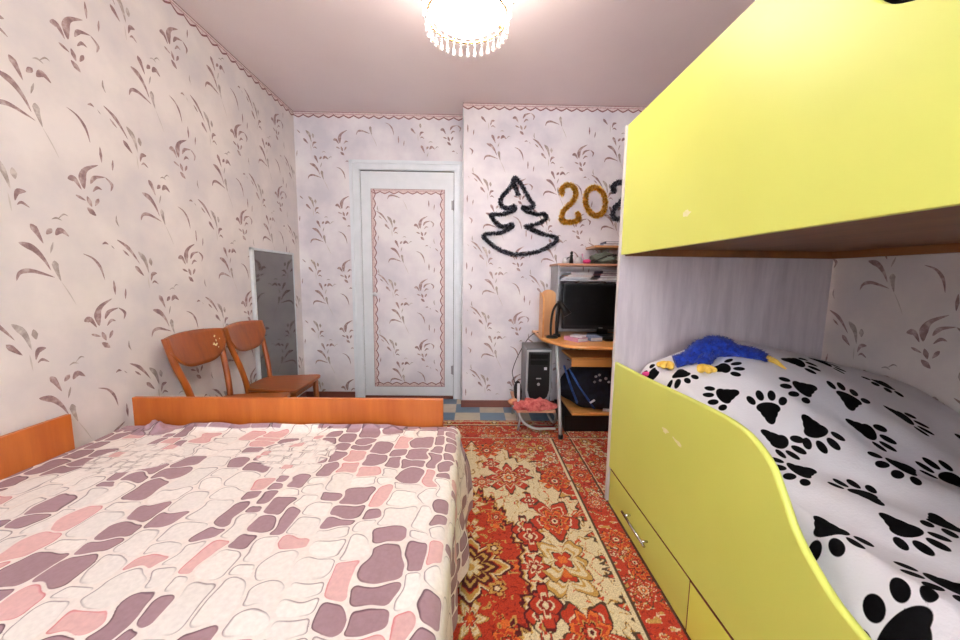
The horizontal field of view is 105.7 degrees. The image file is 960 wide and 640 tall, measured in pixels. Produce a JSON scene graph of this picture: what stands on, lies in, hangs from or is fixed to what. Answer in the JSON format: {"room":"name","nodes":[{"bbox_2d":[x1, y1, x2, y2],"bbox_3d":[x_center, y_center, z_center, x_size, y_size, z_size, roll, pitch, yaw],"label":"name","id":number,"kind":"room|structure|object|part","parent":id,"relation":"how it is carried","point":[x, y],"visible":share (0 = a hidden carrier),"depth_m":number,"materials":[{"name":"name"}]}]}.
{"room":"bedroom","nodes":[
{"label":"bedroom","id":0,"kind":"room"},
{"bbox_2d":[0,0,304,448],"bbox_3d":[-1.633,-0.261,0.946,0.101,2.550,4.901,1,7,-1],"label":"wall","id":1,"kind":"structure","parent":0,"point":[141,168],"depth_m":1.61,"materials":[{"name":"paper"}]},
{"bbox_2d":[162,0,292,114],"bbox_3d":[-1.567,-1.501,0.802,0.001,0.052,4.701,1,7,-1],"label":"trim","id":2,"kind":"structure","parent":1,"relation":"attached to","point":[176,7],"depth_m":2.25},
{"bbox_2d":[249,247,299,396],"bbox_3d":[-1.608,0.087,2.901,0.031,1.265,0.600,1,7,-1],"label":"wall mirror","id":3,"kind":"object","parent":1,"relation":"attached to","point":[271,271],"visible":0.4,"depth_m":2.87,"materials":[{"name":"grey mirror"}]},
{"bbox_2d":[293,115,462,391],"bbox_3d":[-0.893,-0.533,3.345,1.470,2.550,0.101,1,7,-1],"label":"wall","id":4,"kind":"structure","parent":0,"point":[324,146],"depth_m":3.23,"materials":[{"name":"paper"}]},
{"bbox_2d":[305,391,354,397],"bbox_3d":[-1.406,0.704,3.424,0.473,0.062,0.014,1,7,-1],"label":"baseboard","id":5,"kind":"structure","parent":4,"relation":"attached to","point":[308,393],"depth_m":3.42,"materials":[{"name":"brown wood"}]},
{"bbox_2d":[293,111,462,120],"bbox_3d":[-0.877,-1.767,3.149,1.470,0.052,0.001,1,7,-1],"label":"trim","id":6,"kind":"structure","parent":4,"relation":"attached to","point":[308,114],"depth_m":3.15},
{"bbox_2d":[349,159,461,398],"bbox_3d":[-0.659,-0.325,3.309,0.995,2.152,0.030,1,7,-1],"label":"door frame","id":7,"kind":"structure","parent":4,"relation":"in","point":[355,166],"depth_m":3.26,"materials":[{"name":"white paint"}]},
{"bbox_2d":[360,171,453,395],"bbox_3d":[-0.647,-0.293,3.295,0.831,2.032,0.062,1,7,-1],"label":"door","id":8,"kind":"structure","parent":7,"relation":"attached to","point":[407,217],"depth_m":3.31,"materials":[{"name":"white paint"}]},
{"bbox_3d":[-0.649,-0.265,3.318,0.654,1.794,0.002,1,7,-1],"label":"wallpaper panel","id":9,"kind":"part","parent":8,"relation":"part of","materials":[{"name":"white paper"}]},
{"bbox_2d":[365,395,452,398],"bbox_3d":[-0.666,0.729,3.438,0.826,0.028,0.020,1,7,-1],"label":"trim","id":10,"kind":"structure","parent":4,"relation":"attached to","point":[366,396],"depth_m":3.43,"materials":[{"name":"wood"}]},
{"bbox_2d":[173,0,755,114],"bbox_3d":[0.096,-1.559,0.826,3.527,0.100,4.901,1,7,-1],"label":"ceiling","id":11,"kind":"structure","parent":0,"point":[365,56],"depth_m":2.27,"materials":[{"name":"white paint"}]},
{"bbox_2d":[420,0,515,56],"bbox_3d":[-0.053,-1.413,1.545,0.430,0.362,0.428,1,7,-1],"label":"ceiling lamp","id":12,"kind":"object","parent":11,"relation":"attached to","point":[464,19],"visible":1,"depth_m":1.56,"materials":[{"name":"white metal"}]},
{"bbox_2d":[429,0,504,38],"bbox_3d":[-0.054,-1.363,1.551,0.330,0.173,0.330,1,7,-1],"label":"diffuser","id":13,"kind":"object","parent":12,"relation":"attached to","point":[464,21],"depth_m":1.55,"materials":[{"name":"white glass"}]},
{"bbox_3d":[-0.053,-1.414,1.545,0.409,0.246,0.409,1,7,-1],"label":"ring frame","id":14,"kind":"part","parent":12,"relation":"part of","materials":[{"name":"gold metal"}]},
{"bbox_2d":[443,399,557,420],"bbox_3d":[0.063,1.073,1.135,3.527,0.100,4.901,1,7,-1],"label":"floor","id":15,"kind":"structure","parent":0,"point":[452,409],"depth_m":3.08,"materials":[{"name":"tile"}]},
{"bbox_2d":[0,396,442,479],"bbox_3d":[-0.857,0.758,0.678,1.430,0.609,2.042,1,7,-1],"label":"double bed","id":16,"kind":"object","parent":15,"relation":"on","point":[25,448],"visible":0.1,"depth_m":1.64,"materials":[{"name":"orange wood"}]},
{"bbox_2d":[0,420,472,639],"bbox_3d":[-0.780,0.770,0.665,1.536,0.447,2.026,1,7,-1],"label":"bedspread","id":17,"kind":"object","parent":16,"relation":"on","point":[156,530],"visible":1,"depth_m":0.95,"materials":[{"name":"fabric"}]},
{"bbox_3d":[-0.866,0.618,1.679,1.389,0.534,0.022,1,7,-1],"label":"footboard","id":18,"kind":"part","parent":16,"relation":"part of","materials":[{"name":"orange wood"}]},
{"bbox_2d":[161,328,289,396],"bbox_3d":[-1.346,0.480,1.991,0.438,0.847,0.392,1,7,1],"label":"dining chair","id":19,"kind":"object","parent":15,"relation":"on","point":[190,348],"visible":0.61,"depth_m":1.96,"materials":[{"name":"orange wood"}]},
{"bbox_3d":[-1.500,0.500,1.848,0.131,0.835,0.061,-6,9,-43],"label":"leg","id":20,"kind":"part","parent":19,"relation":"part of","materials":[{"name":"orange wood"}]},
{"bbox_3d":[-1.526,0.147,1.956,0.070,0.183,0.372,1,7,1],"label":"backrest","id":21,"kind":"part","parent":19,"relation":"part of","materials":[{"name":"orange wood"}]},
{"bbox_3d":[-1.492,0.466,2.143,0.058,0.836,0.134,-5,9,-42],"label":"leg","id":22,"kind":"part","parent":19,"relation":"part of","materials":[{"name":"orange wood"}]},
{"bbox_3d":[-1.306,0.463,1.989,0.359,0.022,0.392,1,7,1],"label":"seat","id":23,"kind":"part","parent":19,"relation":"part of","materials":[{"name":"brown wood"}]},
{"bbox_2d":[223,320,320,396],"bbox_3d":[-1.337,0.433,2.387,0.438,0.847,0.392,1,7,-1],"label":"dining chair","id":24,"kind":"object","parent":15,"relation":"on","point":[250,334],"visible":0.8,"depth_m":2.34,"materials":[{"name":"brown wood"}]},
{"bbox_3d":[-1.484,0.455,2.238,0.061,0.835,0.131,7,9,43],"label":"leg","id":25,"kind":"part","parent":24,"relation":"part of","materials":[{"name":"orange wood"}]},
{"bbox_3d":[-1.516,0.102,2.345,0.070,0.183,0.372,1,7,-1],"label":"backrest","id":26,"kind":"part","parent":24,"relation":"part of","materials":[{"name":"orange wood"}]},
{"bbox_3d":[-1.489,0.420,2.533,0.058,0.836,0.134,-6,9,-44],"label":"leg","id":27,"kind":"part","parent":24,"relation":"part of","materials":[{"name":"orange wood"}]},
{"bbox_3d":[-1.302,0.449,2.390,0.292,0.042,0.305,1,7,-1],"label":"seat rail","id":28,"kind":"part","parent":24,"relation":"part of","materials":[{"name":"orange wood"}]},
{"bbox_3d":[-1.297,0.416,2.386,0.359,0.022,0.392,1,7,-1],"label":"seat","id":29,"kind":"part","parent":24,"relation":"part of","materials":[{"name":"brown wood"}]},
{"bbox_3d":[-1.155,0.623,2.574,0.040,0.428,0.050,4,8,27],"label":"leg","id":30,"kind":"part","parent":24,"relation":"part of","materials":[{"name":"orange wood"}]},
{"bbox_2d":[510,263,617,439],"bbox_3d":[0.881,0.203,2.781,1.227,1.260,0.757,1,7,-1],"label":"computer desk","id":31,"kind":"object","parent":15,"relation":"on","point":[600,353],"visible":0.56,"depth_m":2.68,"materials":[{"name":"brown wood"}]},
{"bbox_2d":[508,398,516,404],"bbox_3d":[0.259,0.620,2.757,0.092,0.047,0.090,-3,7,-27],"label":"slipper","id":32,"kind":"object","parent":31,"relation":"on","point":[511,400],"visible":0.61,"depth_m":2.73,"materials":[{"name":"fabric"}]},
{"bbox_2d":[514,381,521,399],"bbox_3d":[0.294,0.555,2.826,0.061,0.163,0.193,1,7,-1],"label":"bag","id":33,"kind":"object","parent":31,"relation":"on","point":[516,382],"visible":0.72,"depth_m":2.77,"materials":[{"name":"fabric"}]},
{"bbox_3d":[0.286,0.561,2.690,0.024,0.184,0.022,1,7,-1],"label":"platform post","id":34,"kind":"part","parent":31,"relation":"part of","materials":[{"name":"white paint"}]},
{"bbox_2d":[512,332,537,381],"bbox_3d":[0.376,0.288,3.026,0.273,0.412,0.221,-2,7,-18],"label":"power cable","id":35,"kind":"object","parent":31,"relation":"hanging from","point":[536,332],"visible":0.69,"depth_m":3.06,"materials":[{"name":"black plastic"}]},
{"bbox_3d":[0.412,0.734,2.873,0.283,0.173,0.419,1,7,-1],"label":"platform frame","id":36,"kind":"part","parent":31,"relation":"part of","materials":[{"name":"grey paint"}]},
{"bbox_2d":[512,397,557,411],"bbox_3d":[0.405,0.613,2.686,0.343,0.084,0.151,1,7,-1],"label":"folded cloth","id":37,"kind":"object","parent":31,"relation":"on","point":[539,404],"visible":1,"depth_m":2.65,"materials":[{"name":"pink fabric"}]},
{"bbox_2d":[521,342,551,400],"bbox_3d":[0.435,0.415,2.857,0.192,0.436,0.300,1,7,-1],"label":"computer tower","id":38,"kind":"object","parent":31,"relation":"on","point":[536,357],"visible":0.93,"depth_m":2.72,"materials":[{"name":"grey plastic"}]},
{"bbox_3d":[0.438,0.423,2.717,0.164,0.372,0.010,1,7,-1],"label":"panel","id":39,"kind":"part","parent":38,"relation":"part of","materials":[{"name":"black plastic"}]},
{"bbox_2d":[538,290,555,337],"bbox_3d":[0.533,-0.053,2.806,0.129,0.358,0.168,1,7,-1],"label":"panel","id":40,"kind":"object","parent":31,"relation":"on","point":[547,301],"visible":0.96,"depth_m":2.86,"materials":[{"name":"brown wood"}]},
{"bbox_2d":[553,301,560,336],"bbox_3d":[0.593,-0.010,2.789,0.064,0.278,0.064,1,7,-1],"label":"microphone stand","id":41,"kind":"object","parent":31,"relation":"on","point":[558,307],"visible":0.75,"depth_m":2.78,"materials":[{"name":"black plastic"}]},
{"bbox_3d":[0.562,0.503,2.595,0.027,0.656,0.133,-1,7,-15],"label":"leg","id":42,"kind":"part","parent":31,"relation":"part of","materials":[{"name":"grey paint"}]},
{"bbox_2d":[546,301,571,338],"bbox_3d":[0.588,-0.004,2.712,0.181,0.282,0.089,3,7,21],"label":"desk lamp","id":43,"kind":"object","parent":31,"relation":"on","point":[565,311],"visible":1,"depth_m":2.70,"materials":[{"name":"black plastic"}]},
{"bbox_3d":[0.625,-0.081,2.683,0.104,0.121,0.071,1,7,-1],"label":"lamp shade","id":44,"kind":"part","parent":43,"relation":"part of","materials":[{"name":"black plastic"}]},
{"bbox_2d":[562,257,568,262],"bbox_3d":[0.673,-0.469,2.858,0.052,0.050,0.051,1,7,-1],"label":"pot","id":45,"kind":"object","parent":31,"relation":"on","point":[564,260],"visible":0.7,"depth_m":2.84,"materials":[{"name":"white ceramic"}]},
{"bbox_2d":[566,251,572,262],"bbox_3d":[0.698,-0.488,2.836,0.066,0.095,0.035,1,7,-1],"label":"figurine","id":46,"kind":"object","parent":31,"relation":"on","point":[571,252],"visible":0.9,"depth_m":2.83,"materials":[{"name":"black plastic"}]},
{"bbox_2d":[564,335,587,341],"bbox_3d":[0.696,0.135,2.637,0.100,0.028,0.140,-3,8,-30],"label":"notebook","id":47,"kind":"object","parent":31,"relation":"on","point":[574,339],"visible":0.88,"depth_m":2.60,"materials":[{"name":"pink paper"}]},
{"bbox_2d":[570,334,586,337],"bbox_3d":[0.709,0.115,2.620,0.090,0.013,0.076,7,9,43],"label":"booklet","id":48,"kind":"object","parent":47,"relation":"on","point":[572,335],"visible":1,"depth_m":2.60,"materials":[{"name":"white paper"}]},
{"bbox_2d":[575,257,581,263],"bbox_3d":[0.773,-0.467,2.850,0.056,0.052,0.055,1,7,-1],"label":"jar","id":49,"kind":"object","parent":31,"relation":"on","point":[578,259],"visible":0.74,"depth_m":2.83,"materials":[{"name":"white ceramic"}]},
{"bbox_3d":[1.034,0.165,3.098,0.865,0.930,0.035,1,7,-1],"label":"panel","id":50,"kind":"part","parent":31,"relation":"part of","materials":[{"name":"orange wood"}]},
{"bbox_2d":[561,396,608,415],"bbox_3d":[1.028,0.668,2.892,0.715,0.018,0.450,1,7,-1],"label":"shelf","id":51,"kind":"object","parent":31,"relation":"attached to","point":[574,409],"depth_m":2.72,"materials":[{"name":"brown wood"}]},
{"bbox_2d":[560,365,611,411],"bbox_3d":[0.912,0.488,2.770,0.651,0.364,0.338,1,7,-1],"label":"backpack","id":52,"kind":"object","parent":31,"relation":"on","point":[587,387],"visible":0.73,"depth_m":2.67,"materials":[{"name":"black fabric"}]},
{"bbox_2d":[583,259,590,263],"bbox_3d":[0.835,-0.457,2.841,0.062,0.036,0.051,1,7,-1],"label":"toy car","id":53,"kind":"object","parent":31,"relation":"on","point":[586,261],"visible":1,"depth_m":2.82,"materials":[{"name":"pink plastic"}]},
{"bbox_2d":[561,349,612,366],"bbox_3d":[1.003,0.285,2.721,0.720,0.065,0.300,1,7,-1],"label":"keyboard tray","id":54,"kind":"object","parent":31,"relation":"on","point":[579,358],"depth_m":2.58,"materials":[{"name":"brown wood"}]},
{"bbox_2d":[559,279,616,280],"bbox_3d":[1.030,-0.323,2.972,0.826,0.012,0.220,1,7,-1],"label":"shelf","id":55,"kind":"object","parent":31,"relation":"attached to","point":[559,279],"depth_m":2.86,"materials":[{"name":"wood"}]},
{"bbox_2d":[561,283,615,335],"bbox_3d":[0.974,-0.082,2.869,0.660,0.412,0.240,1,7,-1],"label":"computer monitor","id":56,"kind":"object","parent":31,"relation":"on","point":[591,305],"visible":0.7,"depth_m":2.82,"materials":[{"name":"black plastic"}]},
{"bbox_2d":[586,335,602,340],"bbox_3d":[0.830,0.132,2.670,0.090,0.030,0.120,0,7,-7],"label":"notebook","id":57,"kind":"object","parent":31,"relation":"on","point":[590,337],"visible":0.77,"depth_m":2.62,"materials":[{"name":"blue paper"}]},
{"bbox_2d":[589,251,617,263],"bbox_3d":[0.990,-0.495,2.889,0.241,0.104,0.158,1,7,-1],"label":"folded garment","id":58,"kind":"object","parent":31,"relation":"on","point":[609,259],"visible":0.73,"depth_m":2.85,"materials":[{"name":"green fabric"}]},
{"bbox_2d":[594,254,616,262],"bbox_3d":[0.987,-0.484,2.860,0.207,0.077,0.052,0,7,-5],"label":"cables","id":59,"kind":"object","parent":58,"relation":"on","point":[612,255],"visible":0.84,"depth_m":2.84,"materials":[{"name":"plastic"}]},
{"bbox_2d":[591,278,616,279],"bbox_3d":[1.037,-0.335,2.961,0.216,0.014,0.180,1,7,-1],"label":"book","id":60,"kind":"object","parent":31,"relation":"on","point":[591,278],"visible":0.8,"depth_m":2.87,"materials":[{"name":"white paper"}]},
{"bbox_2d":[592,275,616,277],"bbox_3d":[1.047,-0.352,2.959,0.222,0.018,0.188,1,7,-1],"label":"book","id":61,"kind":"object","parent":60,"relation":"on","point":[599,276],"visible":0.66,"depth_m":2.87,"materials":[{"name":"white paper"}]},
{"bbox_2d":[593,274,616,275],"bbox_3d":[1.057,-0.368,2.958,0.216,0.014,0.180,1,7,-1],"label":"book","id":62,"kind":"object","parent":61,"relation":"on","point":[593,274],"visible":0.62,"depth_m":2.87,"materials":[{"name":"white paper"}]},
{"bbox_2d":[594,271,616,273],"bbox_3d":[1.067,-0.386,2.956,0.222,0.020,0.188,1,7,-1],"label":"book","id":63,"kind":"object","parent":62,"relation":"on","point":[595,272],"visible":0.73,"depth_m":2.87,"materials":[{"name":"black paper"}]},
{"bbox_2d":[601,336,613,340],"bbox_3d":[1.048,0.138,2.679,0.295,0.020,0.130,1,7,-1],"label":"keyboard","id":64,"kind":"object","parent":31,"relation":"on","point":[605,338],"visible":0.26,"depth_m":2.64,"materials":[{"name":"black plastic"}]},
{"bbox_3d":[0.744,-0.336,2.955,0.206,0.010,0.186,1,7,-1],"label":"book","id":65,"kind":"object","parent":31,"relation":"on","visible":0},
{"bbox_2d":[559,276,590,277],"bbox_3d":[0.767,-0.346,2.945,0.216,0.012,0.180,1,7,-1],"label":"book","id":66,"kind":"object","parent":65,"relation":"on","point":[559,276],"visible":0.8,"depth_m":2.86,"materials":[{"name":"white paper"}]},
{"bbox_2d":[561,275,593,276],"bbox_3d":[0.790,-0.359,2.951,0.216,0.010,0.191,1,7,-1],"label":"book","id":67,"kind":"object","parent":66,"relation":"on","point":[561,275],"visible":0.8,"depth_m":2.86,"materials":[{"name":"white paper"}]},
{"bbox_2d":[564,272,592,274],"bbox_3d":[0.795,-0.375,2.947,0.180,0.022,0.170,0,7,-5],"label":"book","id":68,"kind":"object","parent":67,"relation":"on","point":[565,273],"visible":0.89,"depth_m":2.87,"materials":[{"name":"white paper"}]},
{"bbox_2d":[443,420,690,639],"bbox_3d":[0.423,0.993,1.353,1.760,0.012,3.140,1,7,-1],"label":"oriental rug","id":69,"kind":"object","parent":15,"relation":"on","point":[550,558],"visible":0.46,"depth_m":1.53,"materials":[{"name":"red carpet"}]},
{"bbox_2d":[554,399,608,430],"bbox_3d":[1.000,0.752,2.892,0.750,0.119,0.370,1,7,-1],"label":"storage box","id":70,"kind":"object","parent":69,"relation":"on","point":[570,422],"visible":0.31,"depth_m":2.71,"materials":[{"name":"black plastic"}]},
{"bbox_2d":[605,0,959,639],"bbox_3d":[1.181,0.143,0.762,1.060,1.830,2.080,1,7,-1],"label":"bunk bed","id":71,"kind":"object","parent":69,"relation":"on","point":[807,135],"visible":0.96,"depth_m":0.99,"materials":[{"name":"yellow wood"}]},
{"bbox_3d":[0.647,0.869,1.519,0.032,0.011,0.214,1,7,-1],"label":"handle","id":72,"kind":"part","parent":71,"relation":"part of","materials":[{"name":"silver metal"}]},
{"bbox_3d":[0.671,0.879,1.506,0.018,0.174,0.674,1,7,-1],"label":"drawer","id":73,"kind":"part","parent":71,"relation":"part of","materials":[{"name":"yellow laminate"}]},
{"bbox_3d":[0.682,0.958,0.828,0.018,0.174,0.676,1,7,-1],"label":"drawer","id":74,"kind":"part","parent":71,"relation":"part of","materials":[{"name":"yellow laminate"}]},
{"bbox_3d":[1.177,0.023,1.783,1.030,1.830,0.022,1,7,-1],"label":"panel","id":75,"kind":"part","parent":71,"relation":"part of","materials":[{"name":"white wood"}]},
{"bbox_3d":[0.687,0.582,0.804,0.018,0.563,2.037,1,7,-1],"label":"panel","id":76,"kind":"part","parent":71,"relation":"part of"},
{"bbox_3d":[0.701,-0.480,0.679,0.018,0.584,2.037,1,7,-1],"label":"guard panel","id":77,"kind":"part","parent":71,"relation":"part of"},
{"bbox_3d":[1.210,-0.220,0.720,1.006,0.016,2.033,1,7,-1],"label":"board","id":78,"kind":"part","parent":71,"relation":"part of","materials":[{"name":"wood"}]},
{"bbox_3d":[1.182,0.720,0.829,0.968,0.161,2.015,1,7,-1],"label":"mattress","id":79,"kind":"object","parent":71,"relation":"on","visible":0},
{"bbox_2d":[640,341,959,639],"bbox_3d":[1.218,0.422,0.803,1.032,0.436,1.993,1,7,-1],"label":"blanket","id":80,"kind":"object","parent":79,"relation":"on","point":[868,463],"visible":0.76,"depth_m":1.03,"materials":[{"name":"white fabric"}]},
{"bbox_2d":[656,335,786,373],"bbox_3d":[0.963,0.142,1.493,0.417,0.164,0.198,3,7,16],"label":"plush toy","id":81,"kind":"object","parent":80,"relation":"on","point":[703,352],"visible":1,"depth_m":1.49,"materials":[{"name":"blue fabric"}]},
{"bbox_3d":[1.195,-0.296,0.710,0.968,0.135,2.015,1,7,-1],"label":"mattress","id":82,"kind":"object","parent":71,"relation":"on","visible":0},
{"bbox_2d":[884,0,914,3],"bbox_3d":[0.861,-0.542,0.488,0.253,0.393,0.608,1,7,-1],"label":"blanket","id":83,"kind":"object","parent":82,"relation":"on","point":[888,1],"visible":0.02,"depth_m":0.66,"materials":[{"name":"fabric"}]},
{"bbox_2d":[462,107,640,400],"bbox_3d":[0.822,-0.502,3.271,1.957,2.550,0.320,1,7,-1],"label":"wall","id":84,"kind":"structure","parent":0,"point":[545,149],"depth_m":3.06,"materials":[{"name":"paper"}]},
{"bbox_2d":[461,109,463,399],"bbox_3d":[-0.150,-0.500,3.092,0.012,2.438,0.012,1,7,-1],"label":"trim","id":85,"kind":"structure","parent":84,"relation":"attached to","point":[463,109],"depth_m":3.08,"materials":[{"name":"white paint"}]},
{"bbox_2d":[461,400,553,406],"bbox_3d":[0.759,0.752,3.250,1.857,0.062,0.014,1,7,-1],"label":"baseboard","id":86,"kind":"structure","parent":84,"relation":"attached to","point":[464,403],"depth_m":3.23,"materials":[{"name":"wood"}]},
{"bbox_2d":[481,175,559,256],"bbox_3d":[0.342,-0.864,3.040,0.666,0.673,0.039,1,7,-1],"label":"tinsel garland","id":87,"kind":"object","parent":84,"relation":"attached to","point":[515,180],"visible":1,"depth_m":3.04,"materials":[{"name":"black plastic"}]},
{"bbox_2d":[463,103,645,112],"bbox_3d":[0.790,-1.725,2.965,1.857,0.052,0.001,1,7,-1],"label":"trim","id":88,"kind":"structure","parent":84,"relation":"attached to","point":[488,106],"depth_m":2.96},
{"bbox_2d":[558,181,581,225],"bbox_3d":[0.755,-0.973,3.033,0.214,0.360,0.043,1,7,-1],"label":"tinsel digit","id":89,"kind":"object","parent":84,"relation":"attached to","point":[578,218],"visible":1,"depth_m":3.04,"materials":[{"name":"gold metal"}]},
{"bbox_2d":[582,184,608,218],"bbox_3d":[0.966,-0.992,3.035,0.225,0.284,0.043,1,7,-1],"label":"tinsel digit","id":90,"kind":"object","parent":84,"relation":"attached to","point":[594,187],"visible":1,"depth_m":3.04,"materials":[{"name":"gold metal"}]},
{"bbox_2d":[586,245,618,252],"bbox_3d":[1.199,-0.566,2.993,0.595,0.070,0.231,1,7,-1],"label":"wall shelf","id":91,"kind":"object","parent":84,"relation":"attached to","point":[603,248],"visible":0.31,"depth_m":2.94,"materials":[{"name":"brown wood"}]},
{"bbox_3d":[1.072,-0.608,2.975,0.198,0.014,0.159,1,7,-1],"label":"book","id":92,"kind":"object","parent":91,"relation":"on","visible":0},
{"bbox_2d":[600,241,618,243],"bbox_3d":[1.097,-0.626,2.976,0.180,0.019,0.145,1,7,1],"label":"book","id":93,"kind":"object","parent":92,"relation":"on","point":[605,242],"visible":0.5,"depth_m":2.91,"materials":[{"name":"white paper"}]},
{"bbox_2d":[609,179,621,221],"bbox_3d":[1.188,-0.997,3.039,0.212,0.358,0.042,1,7,-1],"label":"tinsel digit","id":94,"kind":"object","parent":84,"relation":"attached to","point":[613,186],"visible":0.52,"depth_m":3.04,"materials":[{"name":"black plastic"}]},
{"bbox_2d":[821,253,959,413],"bbox_3d":[1.795,-0.207,0.856,0.101,2.550,4.582,1,7,-1],"label":"wall","id":95,"kind":"structure","parent":0,"point":[895,317],"depth_m":1.49,"materials":[{"name":"paper"}]}
]}

